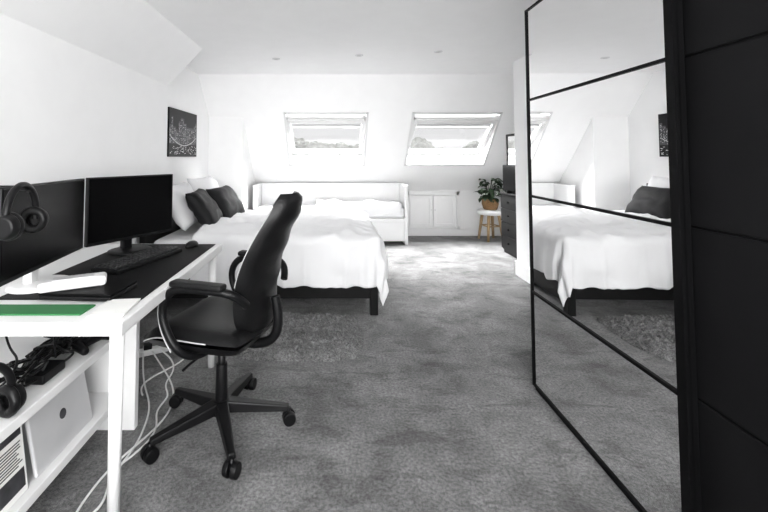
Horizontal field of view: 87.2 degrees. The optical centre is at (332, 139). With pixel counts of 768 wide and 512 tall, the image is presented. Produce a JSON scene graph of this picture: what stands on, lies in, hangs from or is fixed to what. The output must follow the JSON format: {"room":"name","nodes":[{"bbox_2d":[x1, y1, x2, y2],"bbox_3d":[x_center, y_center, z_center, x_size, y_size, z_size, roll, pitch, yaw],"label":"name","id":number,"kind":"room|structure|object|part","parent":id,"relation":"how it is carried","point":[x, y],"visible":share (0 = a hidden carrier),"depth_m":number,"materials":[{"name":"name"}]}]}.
{"room":"attic bedroom","nodes":[
{"label":"attic bedroom","id":0,"kind":"room"},
{"bbox_2d":[0,0,201,337],"bbox_3d":[-1.510,0.147,0.722,0.480,2.330,6.255,0,-3,0],"label":"wall","id":1,"kind":"structure","parent":0,"point":[84,84],"depth_m":2.52,"materials":[{"name":"white paint"}]},
{"bbox_2d":[167,67,208,185],"bbox_3d":[-1.810,0.295,5.267,0.180,2.430,2.950,0,-3,0],"label":"wall","id":2,"kind":"structure","parent":0,"point":[185,93],"depth_m":4.86,"materials":[{"name":"white paint"}]},
{"bbox_2d":[167,107,196,156],"bbox_3d":[-1.709,-0.061,4.567,0.022,0.520,0.840,0,-3,0],"label":"poster","id":3,"kind":"object","parent":2,"relation":"attached to","point":[181,125],"visible":1,"depth_m":4.49,"materials":[{"name":"black paper"}]},
{"bbox_2d":[208,117,254,209],"bbox_3d":[-1.483,0.614,6.044,0.475,1.860,1.070,0,-2,0],"label":"wall column","id":4,"kind":"structure","parent":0,"point":[229,159],"depth_m":5.53,"materials":[{"name":"white paint"}]},
{"bbox_2d":[26,236,638,511],"bbox_3d":[0.500,1.424,2.115,4.900,0.100,9.150,0,-3,0],"label":"floor","id":5,"kind":"structure","parent":0,"point":[439,409],"depth_m":1.90,"materials":[{"name":"grey carpet"}]},
{"bbox_2d":[0,321,139,511],"bbox_3d":[-1.215,1.084,1.444,0.570,0.520,0.950,0,-3,0],"label":"storage shelf","id":6,"kind":"object","parent":5,"relation":"on","point":[95,365],"visible":0.36,"depth_m":1.64,"materials":[{"name":"white wood"}]},
{"bbox_2d":[0,362,26,417],"bbox_3d":[-1.040,0.769,1.188,0.097,0.194,0.216,-1,-3,15],"label":"headphones","id":7,"kind":"object","parent":6,"relation":"on","point":[13,395],"visible":1,"depth_m":1.25,"materials":[{"name":"black plastic"}]},
{"bbox_2d":[0,425,27,511],"bbox_3d":[-1.036,1.041,1.216,0.045,0.234,0.240,0,-3,0],"label":"magazine","id":8,"kind":"object","parent":6,"relation":"in","point":[13,474],"visible":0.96,"depth_m":1.28,"materials":[{"name":"paper"}]},
{"bbox_2d":[0,336,90,386],"bbox_3d":[-1.114,0.837,1.573,0.182,0.092,0.541,0,-3,0],"label":"cable tangle","id":9,"kind":"object","parent":6,"relation":"on","point":[46,371],"visible":0.78,"depth_m":1.49,"materials":[{"name":"black plastic"}]},
{"bbox_2d":[24,372,92,477],"bbox_3d":[-1.043,1.061,1.535,0.060,0.221,0.320,0,-3,0],"label":"laptop","id":10,"kind":"object","parent":6,"relation":"on","point":[55,425],"visible":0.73,"depth_m":1.50,"materials":[{"name":"metal"}]},
{"bbox_2d":[72,336,108,355],"bbox_3d":[-1.028,0.855,1.716,0.107,0.061,0.177,-1,-3,20],"label":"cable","id":11,"kind":"object","parent":6,"relation":"on","point":[83,349],"visible":0.56,"depth_m":1.68,"materials":[{"name":"black plastic"}]},
{"bbox_2d":[0,244,221,511],"bbox_3d":[-1.100,0.999,1.913,0.800,0.730,1.210,0,-3,0],"label":"desk","id":12,"kind":"object","parent":5,"relation":"on","point":[115,328],"visible":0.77,"depth_m":1.36,"materials":[{"name":"white wood"}]},
{"bbox_2d":[0,336,17,386],"bbox_3d":[-1.179,0.764,1.441,0.109,0.206,0.342,1,-3,-27],"label":"hanging cable","id":13,"kind":"object","parent":12,"relation":"hanging from","point":[6,337],"visible":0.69,"depth_m":1.41,"materials":[{"name":"black plastic"}]},
{"bbox_2d":[0,178,84,293],"bbox_3d":[-1.245,0.402,1.710,0.236,0.434,0.626,0,-3,-8],"label":"computer monitor","id":14,"kind":"object","parent":12,"relation":"on","point":[63,201],"visible":0.65,"depth_m":1.69,"materials":[{"name":"black plastic"}]},
{"bbox_2d":[0,182,48,240],"bbox_3d":[-1.140,0.249,1.415,0.169,0.194,0.216,0,-3,-8],"label":"headphones","id":15,"kind":"object","parent":14,"relation":"hanging from","point":[34,219],"visible":1,"depth_m":1.39,"materials":[{"name":"black plastic"}]},
{"bbox_2d":[0,214,20,240],"bbox_3d":[-1.092,0.293,1.326,0.090,0.090,0.030,0,-3,-8],"label":"cup","id":16,"kind":"object","parent":15,"relation":"on","point":[10,224],"depth_m":1.32,"materials":[{"name":"black plastic"}]},
{"bbox_2d":[28,209,48,224],"bbox_3d":[-1.118,0.301,1.510,0.090,0.090,0.030,0,-3,-8],"label":"cup","id":17,"kind":"object","parent":15,"relation":"on","point":[33,219],"depth_m":1.49,"materials":[{"name":"black plastic"}]},
{"bbox_2d":[0,304,95,315],"bbox_3d":[-1.058,0.610,1.430,0.365,0.006,0.090,0,-3,0],"label":"folder","id":18,"kind":"object","parent":12,"relation":"on","point":[5,309],"visible":1,"depth_m":1.43,"materials":[{"name":"green plastic"}]},
{"bbox_2d":[53,336,56,357],"bbox_3d":[-1.129,0.734,1.687,0.067,0.206,0.370,1,-3,-16],"label":"hanging cable","id":19,"kind":"object","parent":12,"relation":"hanging from","point":[54,338],"visible":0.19,"depth_m":1.54,"materials":[{"name":"black plastic"}]},
{"bbox_2d":[38,280,136,301],"bbox_3d":[-0.973,0.603,1.603,0.290,0.026,0.185,0,-3,4],"label":"laptop","id":20,"kind":"object","parent":12,"relation":"on","point":[112,289],"visible":0.7,"depth_m":1.53,"materials":[{"name":"black plastic"}]},
{"bbox_2d":[37,272,106,292],"bbox_3d":[-1.035,0.569,1.597,0.230,0.040,0.090,1,-3,-28],"label":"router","id":21,"kind":"object","parent":20,"relation":"on","point":[46,285],"visible":1,"depth_m":1.57,"materials":[{"name":"plastic"}]},
{"bbox_2d":[0,244,214,299],"bbox_3d":[-1.018,0.636,2.019,0.565,0.004,0.970,0,-2,0],"label":"desk mat","id":22,"kind":"object","parent":12,"relation":"on","point":[149,277],"depth_m":1.92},
{"bbox_2d":[86,298,140,318],"bbox_3d":[-0.785,0.608,1.440,0.120,0.010,0.160,0,-3,-6],"label":"paper","id":23,"kind":"object","parent":12,"relation":"on","point":[115,308],"visible":1,"depth_m":1.42,"materials":[{"name":"paper"}]},
{"bbox_3d":[-0.745,0.998,1.368,0.048,0.685,0.048,0,-2,0],"label":"leg","id":24,"kind":"part","parent":12,"relation":"part of","materials":[{"name":"white wood"}]},
{"bbox_2d":[84,174,172,255],"bbox_3d":[-1.174,0.429,2.323,0.236,0.434,0.535,-1,-3,28],"label":"computer monitor","id":25,"kind":"object","parent":12,"relation":"on","point":[123,209],"visible":0.96,"depth_m":2.27,"materials":[{"name":"black plastic"}]},
{"bbox_2d":[90,245,181,274],"bbox_3d":[-1.005,0.622,2.095,0.160,0.031,0.480,-1,-3,15],"label":"keyboard","id":26,"kind":"object","parent":12,"relation":"on","point":[120,265],"visible":1,"depth_m":2.01,"materials":[{"name":"black plastic"}]},
{"bbox_2d":[139,342,170,357],"bbox_3d":[-1.120,1.362,2.643,0.320,0.070,0.056,1,-3,-30],"label":"power strip","id":27,"kind":"object","parent":12,"relation":"attached to","point":[147,349],"visible":0.3,"depth_m":2.59,"materials":[{"name":"white plastic"}]},
{"bbox_2d":[185,240,197,247],"bbox_3d":[-0.860,0.635,2.435,0.060,0.034,0.108,-1,-3,15],"label":"computer mouse","id":28,"kind":"object","parent":12,"relation":"on","point":[191,244],"visible":1,"depth_m":2.41,"materials":[{"name":"black plastic"}]},
{"bbox_3d":[-0.745,1.046,2.457,0.048,0.685,0.048,0,-2,0],"label":"leg","id":29,"kind":"part","parent":12,"relation":"part of","materials":[{"name":"white wood"}]},
{"bbox_2d":[93,353,149,511],"bbox_3d":[-1.004,1.353,2.036,0.152,0.034,1.303,1,-3,-16],"label":"charging cable","id":30,"kind":"object","parent":5,"relation":"on","point":[142,431],"visible":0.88,"depth_m":1.88,"materials":[{"name":"white plastic"}]},
{"bbox_2d":[76,351,173,511],"bbox_3d":[-0.933,1.347,1.907,0.267,0.034,1.510,0,-3,-11],"label":"charging cable","id":31,"kind":"object","parent":5,"relation":"on","point":[167,375],"visible":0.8,"depth_m":1.79,"materials":[{"name":"white plastic"}]},
{"bbox_2d":[121,350,173,463],"bbox_3d":[-0.937,1.352,2.126,0.116,0.044,0.933,1,-3,-14],"label":"charging cable","id":32,"kind":"object","parent":5,"relation":"on","point":[166,354],"visible":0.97,"depth_m":1.99,"materials":[{"name":"white plastic"}]},
{"bbox_2d":[140,347,183,395],"bbox_3d":[-1.027,1.363,2.394,0.190,0.044,0.509,0,-3,0],"label":"charging cable","id":33,"kind":"object","parent":5,"relation":"on","point":[161,347],"visible":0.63,"depth_m":2.34,"materials":[{"name":"white plastic"}]},
{"bbox_2d":[140,191,302,479],"bbox_3d":[-0.497,0.807,1.928,0.746,1.114,0.659,-1,-3,17],"label":"office chair","id":34,"kind":"object","parent":5,"relation":"on","point":[227,322],"visible":0.98,"depth_m":1.76,"materials":[{"name":"black leather"}]},
{"bbox_3d":[-0.658,1.259,1.785,0.300,0.068,0.066,2,-3,-41],"label":"leg","id":35,"kind":"part","parent":34,"relation":"part of","materials":[{"name":"black plastic"}]},
{"bbox_3d":[-0.586,0.960,1.765,0.015,0.026,0.212,-1,-3,22],"label":"height lever","id":36,"kind":"part","parent":34,"relation":"part of","materials":[{"name":"black plastic"}]},
{"bbox_3d":[-0.676,1.268,1.984,0.300,0.068,0.066,-2,-3,31],"label":"leg","id":37,"kind":"part","parent":34,"relation":"part of","materials":[{"name":"black plastic"}]},
{"bbox_3d":[-0.549,0.877,1.919,0.500,0.105,0.490,-1,-3,17],"label":"seat","id":38,"kind":"part","parent":34,"relation":"part of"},
{"bbox_3d":[-0.464,1.257,1.740,0.066,0.068,0.300,1,-3,-23],"label":"leg","id":39,"kind":"part","parent":34,"relation":"part of","materials":[{"name":"black plastic"}]},
{"bbox_3d":[-0.485,1.271,2.059,0.071,0.068,0.302,-1,-3,17],"label":"leg","id":40,"kind":"part","parent":34,"relation":"part of","materials":[{"name":"black plastic"}]},
{"bbox_3d":[-0.361,1.264,1.911,0.300,0.068,0.066,0,-3,-5],"label":"leg","id":41,"kind":"part","parent":34,"relation":"part of","materials":[{"name":"black plastic"}]},
{"bbox_3d":[-0.264,0.559,1.846,0.248,0.625,0.386,-1,-3,17],"label":"backrest","id":42,"kind":"part","parent":34,"relation":"part of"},
{"bbox_2d":[139,176,388,314],"bbox_3d":[-0.555,0.931,4.076,2.046,1.054,1.791,0,-3,0],"label":"double bed","id":43,"kind":"object","parent":5,"relation":"on","point":[329,252],"visible":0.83,"depth_m":3.25,"materials":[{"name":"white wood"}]},
{"bbox_3d":[-1.539,0.978,4.066,0.078,0.960,1.670,0,-2,0],"label":"headboard","id":44,"kind":"part","parent":43,"relation":"part of","materials":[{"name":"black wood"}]},
{"bbox_3d":[-0.610,0.996,4.065,1.800,0.245,1.510,0,-2,0],"label":"mattress","id":45,"kind":"part","parent":43,"relation":"part of","materials":[{"name":"white fabric"}]},
{"bbox_2d":[172,182,197,230],"bbox_3d":[-1.397,0.615,3.777,0.296,0.388,0.673,0,-2,0],"label":"pillow","id":46,"kind":"object","parent":43,"relation":"on","point":[183,216],"depth_m":3.52,"materials":[{"name":"fabric"}]},
{"bbox_2d":[187,176,218,190],"bbox_3d":[-1.390,0.615,4.447,0.296,0.388,0.670,0,-2,0],"label":"pillow","id":47,"kind":"object","parent":43,"relation":"on","point":[209,183],"depth_m":4.26,"materials":[{"name":"fabric"}]},
{"bbox_2d":[185,188,222,225],"bbox_3d":[-1.199,0.644,3.756,0.283,0.330,0.580,0,-3,-8],"label":"cushion","id":48,"kind":"object","parent":43,"relation":"on","point":[202,206],"depth_m":3.55,"materials":[{"name":"grey fabric"}]},
{"bbox_2d":[206,185,244,217],"bbox_3d":[-1.153,0.681,4.335,0.290,0.333,0.580,0,-3,5],"label":"cushion","id":49,"kind":"object","parent":43,"relation":"on","point":[225,197],"depth_m":4.16,"materials":[{"name":"grey fabric"}]},
{"bbox_2d":[190,206,388,304],"bbox_3d":[-0.340,1.057,4.071,1.618,0.667,1.794,0,-2,0],"label":"duvet","id":50,"kind":"object","parent":43,"relation":"on","point":[329,252],"depth_m":3.24,"materials":[{"name":"white fabric"}]},
{"bbox_3d":[0.333,1.248,4.054,0.065,0.420,1.640,0,-2,0],"label":"footboard","id":51,"kind":"part","parent":43,"relation":"part of","materials":[{"name":"black wood"}]},
{"bbox_2d":[239,312,363,362],"bbox_3d":[-0.218,1.365,2.855,0.881,0.075,0.753,0,-3,0],"label":"rug","id":52,"kind":"object","parent":5,"relation":"on","point":[316,337],"visible":0.76,"depth_m":2.68,"materials":[{"name":"grey fabric"}]},
{"bbox_2d":[252,183,407,244],"bbox_3d":[-0.040,1.114,6.080,2.270,0.865,0.565,0,-3,0],"label":"daybed","id":53,"kind":"object","parent":5,"relation":"on","point":[386,204],"visible":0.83,"depth_m":6.32,"materials":[{"name":"white wood"}]},
{"bbox_3d":[-0.040,1.086,6.076,2.160,0.160,0.475,0,-2,0],"label":"mattress","id":54,"kind":"part","parent":53,"relation":"part of","materials":[{"name":"white fabric"}]},
{"bbox_2d":[316,198,401,216],"bbox_3d":[0.381,1.021,6.044,1.271,0.258,0.484,0,-2,0],"label":"mattress","id":55,"kind":"object","parent":53,"relation":"on","point":[374,207],"depth_m":5.86,"materials":[{"name":"white fabric"}]},
{"bbox_3d":[0.672,1.340,5.816,0.707,0.270,0.018,0,-2,0],"label":"drawer","id":56,"kind":"part","parent":53,"relation":"part of","materials":[{"name":"white wood"}]},
{"bbox_2d":[477,208,500,241],"bbox_3d":[2.430,1.319,6.168,0.390,0.468,0.390,0,-3,0],"label":"stool","id":57,"kind":"object","parent":5,"relation":"on","point":[482,211],"visible":0.8,"depth_m":6.07,"materials":[{"name":"brown wood"}]},
{"bbox_3d":[2.307,1.353,6.247,0.102,0.406,0.047,-2,-3,32],"label":"leg","id":58,"kind":"part","parent":57,"relation":"part of","materials":[{"name":"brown wood"}]},
{"bbox_3d":[2.348,1.345,6.045,0.048,0.406,0.101,-2,-3,39],"label":"leg","id":59,"kind":"part","parent":57,"relation":"part of","materials":[{"name":"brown wood"}]},
{"bbox_3d":[2.430,1.123,6.177,0.390,0.075,0.390,0,-2,0],"label":"seat","id":60,"kind":"part","parent":57,"relation":"part of","materials":[{"name":"white wood"}]},
{"bbox_2d":[475,178,506,209],"bbox_3d":[2.426,0.840,6.149,0.505,0.486,0.399,-1,-3,26],"label":"potted plant","id":61,"kind":"object","parent":57,"relation":"on","point":[489,202],"visible":0.97,"depth_m":6.10,"materials":[{"name":"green plant"}]},
{"bbox_3d":[2.430,1.002,6.182,0.250,0.165,0.250,0,-2,0],"label":"basket pot","id":62,"kind":"part","parent":61,"relation":"part of","materials":[{"name":"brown wicker"}]},
{"bbox_3d":[2.512,1.355,6.288,0.048,0.406,0.101,-2,-3,39],"label":"leg","id":63,"kind":"part","parent":57,"relation":"part of","materials":[{"name":"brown wood"}]},
{"bbox_3d":[2.554,1.346,6.087,0.102,0.406,0.047,-2,-3,32],"label":"leg","id":64,"kind":"part","parent":57,"relation":"part of","materials":[{"name":"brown wood"}]},
{"bbox_2d":[499,192,516,258],"bbox_3d":[2.506,1.097,4.947,0.488,0.800,1.020,0,-3,0],"label":"dresser","id":65,"kind":"object","parent":5,"relation":"on","point":[508,201],"visible":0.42,"depth_m":5.18,"materials":[{"name":"black wood"}]},
{"bbox_3d":[2.290,0.829,5.201,0.020,0.170,0.475,0,-2,0],"label":"drawer","id":66,"kind":"part","parent":65,"relation":"part of","materials":[{"name":"black wood"}]},
{"bbox_3d":[2.290,1.006,5.194,0.020,0.170,0.475,0,-2,0],"label":"drawer","id":67,"kind":"part","parent":65,"relation":"part of","materials":[{"name":"black wood"}]},
{"bbox_3d":[2.290,1.184,5.186,0.020,0.170,0.475,0,-2,0],"label":"drawer","id":68,"kind":"part","parent":65,"relation":"part of","materials":[{"name":"black wood"}]},
{"bbox_3d":[2.290,1.362,5.178,0.020,0.170,0.475,0,-2,0],"label":"drawer","id":69,"kind":"part","parent":65,"relation":"part of","materials":[{"name":"black wood"}]},
{"bbox_2d":[503,165,515,193],"bbox_3d":[2.305,0.515,5.042,0.060,0.370,0.720,0,-3,0],"label":"television","id":70,"kind":"object","parent":65,"relation":"on","point":[509,184],"visible":0.52,"depth_m":5.20,"materials":[{"name":"black plastic"}]},
{"bbox_2d":[506,133,515,193],"bbox_3d":[2.420,0.312,5.086,0.160,0.780,0.630,0,-3,0],"label":"mirror","id":71,"kind":"object","parent":65,"relation":"on","point":[510,138],"visible":0.2,"depth_m":5.29,"materials":[{"name":"black mirror"}]},
{"bbox_3d":[2.350,0.312,5.086,0.004,0.720,0.570,0,-2,0],"label":"glass","id":72,"kind":"part","parent":71,"relation":"part of","materials":[{"name":"white mirror"}]},
{"bbox_2d":[524,0,767,511],"bbox_3d":[1.523,0.276,1.268,0.867,2.120,1.970,0,-3,1],"label":"wardrobe","id":73,"kind":"object","parent":5,"relation":"on","point":[647,120],"visible":1,"depth_m":1.36,"materials":[{"name":"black mirror"}]},
{"bbox_3d":[1.135,-0.543,0.852,0.024,0.512,0.995,0,-2,1],"label":"panel","id":74,"kind":"part","parent":73,"relation":"part of","materials":[{"name":"black paint"}]},
{"bbox_3d":[1.135,-0.014,0.828,0.024,0.532,0.995,0,-2,1],"label":"panel","id":75,"kind":"part","parent":73,"relation":"part of","materials":[{"name":"black paint"}]},
{"bbox_3d":[1.135,0.521,0.805,0.024,0.522,0.995,0,-2,1],"label":"panel","id":76,"kind":"part","parent":73,"relation":"part of","materials":[{"name":"black paint"}]},
{"bbox_3d":[1.135,1.039,0.782,0.024,0.500,0.995,0,-2,1],"label":"panel","id":77,"kind":"part","parent":73,"relation":"part of","materials":[{"name":"black paint"}]},
{"bbox_2d":[144,0,537,73],"bbox_3d":[0.500,-1.050,1.397,4.900,0.120,7.500,0,-3,0],"label":"ceiling","id":78,"kind":"structure","parent":0,"point":[233,36],"depth_m":3.41,"materials":[{"name":"white paint"}]},
{"bbox_2d":[198,74,514,190],"bbox_3d":[0.525,-0.043,5.876,4.850,1.793,1.684,0,-3,0],"label":"wall","id":79,"kind":"structure","parent":0,"point":[390,100],"depth_m":5.44,"materials":[{"name":"white paint"}]},
{"bbox_2d":[283,112,368,165],"bbox_3d":[-0.095,-0.046,5.895,1.170,0.888,0.847,0,-3,0],"label":"lining","id":80,"kind":"object","parent":79,"relation":"attached to","point":[293,160],"visible":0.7,"depth_m":6.14,"materials":[{"name":"white paint"}]},
{"bbox_2d":[286,115,365,153],"bbox_3d":[-0.095,-0.051,5.902,1.100,0.536,0.808,0,-3,0],"label":"window","id":81,"kind":"structure","parent":80,"relation":"attached to","point":[293,150],"depth_m":5.89,"materials":[{"name":"white wood"}]},
{"bbox_2d":[290,122,361,127],"bbox_3d":[-0.095,-0.210,5.637,1.000,0.105,0.153,0,-3,0],"label":"blind cassette","id":82,"kind":"object","parent":81,"relation":"attached to","point":[290,122],"visible":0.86,"depth_m":5.59,"materials":[{"name":"white metal"}]},
{"bbox_2d":[291,124,360,126],"bbox_3d":[-0.095,-0.204,5.649,0.980,0.049,0.072,0,-2,0],"label":"blind slats","id":83,"kind":"object","parent":82,"relation":"hanging from","point":[293,125],"depth_m":5.66,"materials":[{"name":"white fabric"}]},
{"bbox_2d":[287,119,364,121],"bbox_3d":[-0.095,-0.261,5.506,1.060,0.041,0.039,0,-3,0],"label":"bar","id":84,"kind":"object","parent":80,"relation":"attached to","point":[288,120],"visible":1,"depth_m":5.50,"materials":[{"name":"white metal"}]},
{"bbox_2d":[408,192,459,229],"bbox_3d":[1.620,1.159,6.482,0.860,0.610,0.047,0,-3,0],"label":"door","id":85,"kind":"structure","parent":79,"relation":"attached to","point":[442,213],"depth_m":6.49,"materials":[{"name":"wood"}]},
{"bbox_3d":[1.432,1.164,6.491,0.364,0.500,0.024,0,-2,0],"label":"door","id":86,"kind":"part","parent":85,"relation":"part of","materials":[{"name":"white wood"}]},
{"bbox_3d":[1.808,1.164,6.491,0.364,0.500,0.024,0,-2,0],"label":"door","id":87,"kind":"part","parent":85,"relation":"part of","materials":[{"name":"white wood"}]},
{"bbox_2d":[404,112,502,165],"bbox_3d":[1.710,-0.046,5.895,1.240,0.888,0.847,0,-3,0],"label":"lining","id":88,"kind":"object","parent":79,"relation":"attached to","point":[410,160],"visible":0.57,"depth_m":6.14,"materials":[{"name":"white paint"}]},
{"bbox_2d":[408,115,499,153],"bbox_3d":[1.710,-0.051,5.902,1.170,0.536,0.808,0,-3,0],"label":"window","id":89,"kind":"structure","parent":88,"relation":"attached to","point":[478,150],"depth_m":5.87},
{"bbox_2d":[416,122,493,127],"bbox_3d":[1.710,-0.210,5.637,1.070,0.105,0.153,0,-3,0],"label":"blind cassette","id":90,"kind":"object","parent":89,"relation":"attached to","point":[417,122],"visible":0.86,"depth_m":5.59,"materials":[{"name":"white metal"}]},
{"bbox_2d":[416,124,491,126],"bbox_3d":[1.710,-0.204,5.649,1.050,0.049,0.072,0,-2,0],"label":"blind slats","id":91,"kind":"object","parent":90,"relation":"hanging from","point":[418,125],"depth_m":5.66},
{"bbox_2d":[416,119,498,121],"bbox_3d":[1.710,-0.261,5.506,1.130,0.041,0.039,0,-3,0],"label":"bar","id":92,"kind":"object","parent":88,"relation":"attached to","point":[417,120],"visible":1,"depth_m":5.50,"materials":[{"name":"white metal"}]},
{"bbox_2d":[408,230,500,235],"bbox_3d":[1.945,1.514,6.480,1.630,0.100,0.020,0,-3,0],"label":"baseboard","id":93,"kind":"structure","parent":79,"relation":"attached to","point":[410,232],"depth_m":6.47,"materials":[{"name":"grey wood"}]},
{"bbox_2d":[408,191,501,229],"bbox_3d":[0.525,1.169,6.590,4.850,0.800,0.170,0,-2,0],"label":"wall knee","id":94,"kind":"structure","parent":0,"point":[469,203],"depth_m":6.51,"materials":[{"name":"white paint"}]},
{"bbox_2d":[513,56,529,267],"bbox_3d":[2.475,0.159,0.994,0.950,2.330,6.800,0,-3,0],"label":"wall","id":95,"kind":"structure","parent":0,"point":[519,66],"depth_m":4.24,"materials":[{"name":"white paint"}]},
{"bbox_2d":[515,260,529,283],"bbox_3d":[2.140,1.350,3.304,0.320,0.150,2.120,0,-3,0],"label":"baseboard","id":96,"kind":"structure","parent":95,"relation":"attached to","point":[522,271],"depth_m":4.18,"materials":[{"name":"white wood"}]},
{"label":"outside","id":97,"kind":"structure","parent":0,"visible":0},
{"label":"ground","id":98,"kind":"structure","parent":97,"visible":0},
{"bbox_2d":[291,137,479,154],"bbox_3d":[6.635,4.268,45.905,55.284,10.036,12.294,0,-3,0],"label":"trees","id":99,"kind":"object","parent":98,"relation":"on","point":[417,142],"visible":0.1,"depth_m":45.26,"materials":[{"name":"plant"}]},
{"bbox_3d":[-4.595,2.084,46.501,4.673,4.690,4.628,0,-2,0],"label":"crown","id":100,"kind":"part","parent":99,"relation":"part of","materials":[{"name":"plant"}]},
{"bbox_3d":[-1.526,2.713,43.433,4.769,5.173,4.581,1,-3,-21],"label":"crown","id":101,"kind":"part","parent":99,"relation":"part of","materials":[{"name":"plant"}]},
{"bbox_3d":[1.375,2.377,47.873,4.042,4.058,4.355,0,-2,0],"label":"crown","id":102,"kind":"part","parent":99,"relation":"part of","materials":[{"name":"plant"}]},
{"bbox_3d":[9.988,1.895,47.802,4.181,4.293,4.322,2,-3,-31],"label":"crown","id":103,"kind":"part","parent":99,"relation":"part of","materials":[{"name":"grey plant"}]},
{"bbox_3d":[12.835,2.764,48.235,3.680,3.644,3.795,0,-2,0],"label":"crown","id":104,"kind":"part","parent":99,"relation":"part of","materials":[{"name":"white"}]},
{"bbox_3d":[15.806,1.955,44.751,3.463,3.566,3.639,0,-2,0],"label":"crown","id":105,"kind":"part","parent":99,"relation":"part of","materials":[{"name":"grey plant"}]}
]}

